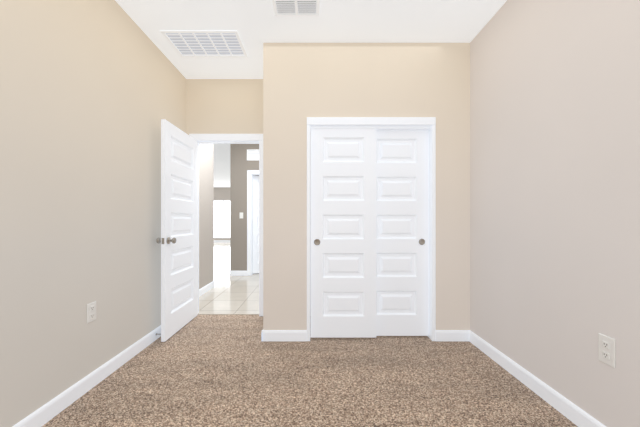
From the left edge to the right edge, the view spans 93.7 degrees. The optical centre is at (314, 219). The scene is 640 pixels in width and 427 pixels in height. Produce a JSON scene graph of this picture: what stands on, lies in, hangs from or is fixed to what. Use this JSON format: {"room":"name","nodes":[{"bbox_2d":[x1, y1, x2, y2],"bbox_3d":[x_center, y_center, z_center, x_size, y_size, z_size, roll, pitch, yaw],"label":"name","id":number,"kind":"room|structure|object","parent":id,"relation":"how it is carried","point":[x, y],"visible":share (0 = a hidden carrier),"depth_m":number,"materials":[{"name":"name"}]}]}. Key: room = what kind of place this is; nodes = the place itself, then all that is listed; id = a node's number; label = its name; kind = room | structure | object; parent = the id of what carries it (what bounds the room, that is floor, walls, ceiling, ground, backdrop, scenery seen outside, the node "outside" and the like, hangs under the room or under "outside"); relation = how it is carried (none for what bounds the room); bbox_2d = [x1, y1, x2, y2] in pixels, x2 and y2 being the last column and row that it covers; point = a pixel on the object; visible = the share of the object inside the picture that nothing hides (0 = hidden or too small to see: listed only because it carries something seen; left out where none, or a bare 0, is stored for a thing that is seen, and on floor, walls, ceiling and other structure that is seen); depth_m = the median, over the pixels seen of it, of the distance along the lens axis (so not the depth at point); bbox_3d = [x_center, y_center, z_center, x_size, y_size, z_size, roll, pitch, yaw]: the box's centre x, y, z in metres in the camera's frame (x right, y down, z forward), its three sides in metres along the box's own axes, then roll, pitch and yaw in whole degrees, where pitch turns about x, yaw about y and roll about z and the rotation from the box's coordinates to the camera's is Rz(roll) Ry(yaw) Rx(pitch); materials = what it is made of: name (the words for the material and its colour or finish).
{"room":"empty bedroom","nodes":[
{"label":"empty bedroom","id":0,"kind":"room"},
{"bbox_2d":[0,0,185,426],"bbox_3d":[-1.540,-0.260,0.974,0.120,2.740,4.988,0,0,0],"label":"wall","id":1,"kind":"structure","parent":0,"point":[92,93],"depth_m":1.85,"materials":[{"name":"paint"}]},
{"bbox_2d":[12,325,160,426],"bbox_3d":[-1.465,1.061,1.034,0.030,0.098,4.868,0,0,0],"label":"baseboard","id":2,"kind":"structure","parent":1,"relation":"attached to","point":[48,411],"depth_m":1.91,"materials":[{"name":"white paint"}]},
{"bbox_2d":[87,301,95,322],"bbox_3d":[-1.476,0.610,1.990,0.009,0.124,0.082,0,0,0],"label":"outlet","id":3,"kind":"object","parent":1,"relation":"attached to","point":[91,311],"visible":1,"depth_m":1.98,"materials":[{"name":"plastic"}]},
{"bbox_2d":[199,144,213,288],"bbox_3d":[-1.740,-0.260,4.294,0.120,2.740,1.412,0,0,0],"label":"wall","id":4,"kind":"structure","parent":0,"point":[206,214],"depth_m":4.67,"materials":[{"name":"paint"}]},
{"bbox_2d":[199,281,213,296],"bbox_3d":[-1.673,1.061,4.301,0.014,0.098,1.426,0,0,0],"label":"baseboard","id":5,"kind":"structure","parent":4,"relation":"attached to","point":[205,289],"depth_m":4.63,"materials":[{"name":"white paint"}]},
{"bbox_2d":[214,187,229,239],"bbox_3d":[-4.345,-0.260,15.060,5.310,2.740,0.120,0,0,0],"label":"wall","id":6,"kind":"structure","parent":0,"point":[221,193],"depth_m":14.99,"materials":[{"name":"paint"}]},
{"bbox_2d":[214,200,229,237],"bbox_3d":[-4.530,-0.040,14.985,2.300,1.900,0.030,0,0,0],"label":"glazing","id":7,"kind":"object","parent":6,"relation":"attached to","point":[221,218],"visible":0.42,"depth_m":15.00,"materials":[{"name":"glass"}]},
{"bbox_2d":[214,240,229,241],"bbox_3d":[-4.340,1.061,14.993,5.320,0.098,0.014,0,0,0],"label":"baseboard","id":8,"kind":"structure","parent":6,"relation":"attached to","point":[214,240],"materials":[{"name":"white paint"}]},
{"bbox_2d":[198,242,258,313],"bbox_3d":[-3.690,1.150,9.264,6.680,0.080,11.472,0,0,0],"label":"floor","id":9,"kind":"structure","parent":0,"point":[227,293],"depth_m":4.62,"materials":[{"name":"beige tile"}]},
{"bbox_2d":[197,314,258,314],"bbox_3d":[-1.010,1.107,3.529,0.759,0.006,0.022,0,0,0],"label":"threshold","id":10,"kind":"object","parent":9,"relation":"on","point":[227,314],"depth_m":3.52,"materials":[{"name":"tile"}]},
{"bbox_2d":[230,144,258,270],"bbox_3d":[-1.020,-0.260,6.060,1.320,2.740,0.120,0,0,0],"label":"wall","id":11,"kind":"structure","parent":0,"point":[240,164],"depth_m":5.99,"materials":[{"name":"paint"}]},
{"bbox_2d":[230,271,246,275],"bbox_3d":[-1.519,1.061,5.993,0.350,0.098,0.014,0,0,0],"label":"baseboard","id":12,"kind":"structure","parent":11,"relation":"attached to","point":[232,273],"depth_m":5.99,"materials":[{"name":"white paint"}]},
{"bbox_2d":[247,149,258,159],"bbox_3d":[-1.040,-1.300,5.996,0.620,0.220,0.008,0,0,0],"label":"air vent","id":13,"kind":"object","parent":11,"relation":"in","point":[252,154],"visible":0.5,"depth_m":6.00,"materials":[{"name":"white paint"}]},
{"bbox_2d":[247,170,258,275],"bbox_3d":[-0.920,0.058,6.060,0.848,2.104,0.152,0,0,0],"label":"trim","id":14,"kind":"structure","parent":11,"relation":"attached to","point":[250,173],"depth_m":5.98,"materials":[{"name":"white paint"}]},
{"bbox_2d":[253,176,258,273],"bbox_3d":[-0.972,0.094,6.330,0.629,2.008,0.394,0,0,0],"label":"end door","id":15,"kind":"structure","parent":11,"relation":"in","point":[255,224],"depth_m":6.17,"materials":[{"name":"white paint"}]},
{"bbox_2d":[186,79,310,315],"bbox_3d":[-0.185,-0.260,3.528,3.230,2.740,0.120,0,0,0],"label":"wall","id":16,"kind":"structure","parent":0,"point":[224,106],"depth_m":3.47,"materials":[{"name":"paint"}]},
{"bbox_2d":[156,119,196,341],"bbox_3d":[-1.365,0.094,3.087,0.171,2.008,0.764,0,0,0],"label":"bedroom door","id":17,"kind":"structure","parent":16,"relation":"in","point":[177,240],"depth_m":2.97,"materials":[{"name":"white paint"}]},
{"bbox_2d":[189,134,262,315],"bbox_3d":[-1.000,0.058,3.528,0.888,2.104,0.152,0,0,0],"label":"trim","id":18,"kind":"structure","parent":16,"relation":"attached to","point":[229,138],"depth_m":3.45,"materials":[{"name":"white paint"}]},
{"bbox_2d":[42,315,577,426],"bbox_3d":[-0.025,1.150,1.059,2.930,0.080,4.938,0,0,0],"label":"floor","id":19,"kind":"structure","parent":0,"point":[216,371],"depth_m":2.00,"materials":[{"name":"brown carpet"}]},
{"bbox_2d":[115,0,506,186],"bbox_3d":[-2.800,-1.680,6.800,8.700,0.100,16.640,0,0,0],"label":"ceiling","id":20,"kind":"structure","parent":0,"point":[256,24],"depth_m":2.50,"materials":[{"name":"paint"}]},
{"bbox_2d":[160,31,247,57],"bbox_3d":[-0.996,-1.625,2.787,0.668,0.010,0.417,0,0,0],"label":"ceiling vent","id":21,"kind":"object","parent":20,"relation":"in","point":[208,44],"visible":0.98,"depth_m":2.76,"materials":[{"name":"white metal"}]},
{"bbox_2d":[272,0,319,16],"bbox_3d":[-0.138,-1.625,2.289,0.359,0.009,0.210,0,0,0],"label":"ceiling vent","id":22,"kind":"object","parent":20,"relation":"in","point":[296,8],"visible":1,"depth_m":2.31,"materials":[{"name":"white metal"}]},
{"bbox_2d":[263,43,469,329],"bbox_3d":[0.480,-0.260,3.112,1.900,2.740,0.711,0,0,0],"label":"wall","id":23,"kind":"structure","parent":0,"point":[302,82],"depth_m":2.76,"materials":[{"name":"paint"}]},
{"bbox_2d":[261,330,306,340],"bbox_3d":[-0.265,1.061,2.750,0.390,0.098,0.014,0,0,0],"label":"baseboard","id":24,"kind":"structure","parent":23,"relation":"attached to","point":[266,335],"depth_m":2.74,"materials":[{"name":"white paint"}]},
{"bbox_2d":[311,129,375,337],"bbox_3d":[0.269,0.107,2.793,0.610,1.961,0.039,0,0,0],"label":"closet door","id":25,"kind":"structure","parent":23,"relation":"in","point":[343,233],"depth_m":2.78,"materials":[{"name":"white paint"}]},
{"bbox_2d":[307,117,435,340],"bbox_3d":[0.520,0.085,2.809,1.180,2.050,0.136,0,0,0],"label":"trim","id":26,"kind":"structure","parent":23,"relation":"attached to","point":[403,123],"depth_m":2.74,"materials":[{"name":"white paint"}]},
{"bbox_2d":[376,130,428,335],"bbox_3d":[0.773,0.107,2.835,0.606,1.961,0.039,0,0,0],"label":"closet door","id":27,"kind":"structure","parent":23,"relation":"in","point":[402,232],"depth_m":2.82,"materials":[{"name":"white paint"}]},
{"bbox_2d":[436,330,467,340],"bbox_3d":[1.255,1.061,2.750,0.290,0.098,0.014,0,0,0],"label":"baseboard","id":28,"kind":"structure","parent":23,"relation":"attached to","point":[441,335],"depth_m":2.74,"materials":[{"name":"white paint"}]},
{"bbox_2d":[470,0,639,426],"bbox_3d":[1.490,-0.260,1.034,0.120,2.740,5.108,0,0,0],"label":"wall","id":29,"kind":"structure","parent":0,"point":[554,188],"depth_m":1.74,"materials":[{"name":"paint"}]},
{"bbox_2d":[468,330,605,426],"bbox_3d":[1.423,1.061,0.678,0.014,0.098,4.157,0,0,0],"label":"baseboard","id":30,"kind":"structure","parent":29,"relation":"attached to","point":[556,400],"depth_m":1.90,"materials":[{"name":"white paint"}]},
{"bbox_2d":[598,333,614,367],"bbox_3d":[1.426,0.635,1.465,0.009,0.138,0.083,0,0,0],"label":"outlet","id":31,"kind":"object","parent":29,"relation":"attached to","point":[606,349],"visible":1,"depth_m":1.46,"materials":[{"name":"plastic"}]}
]}

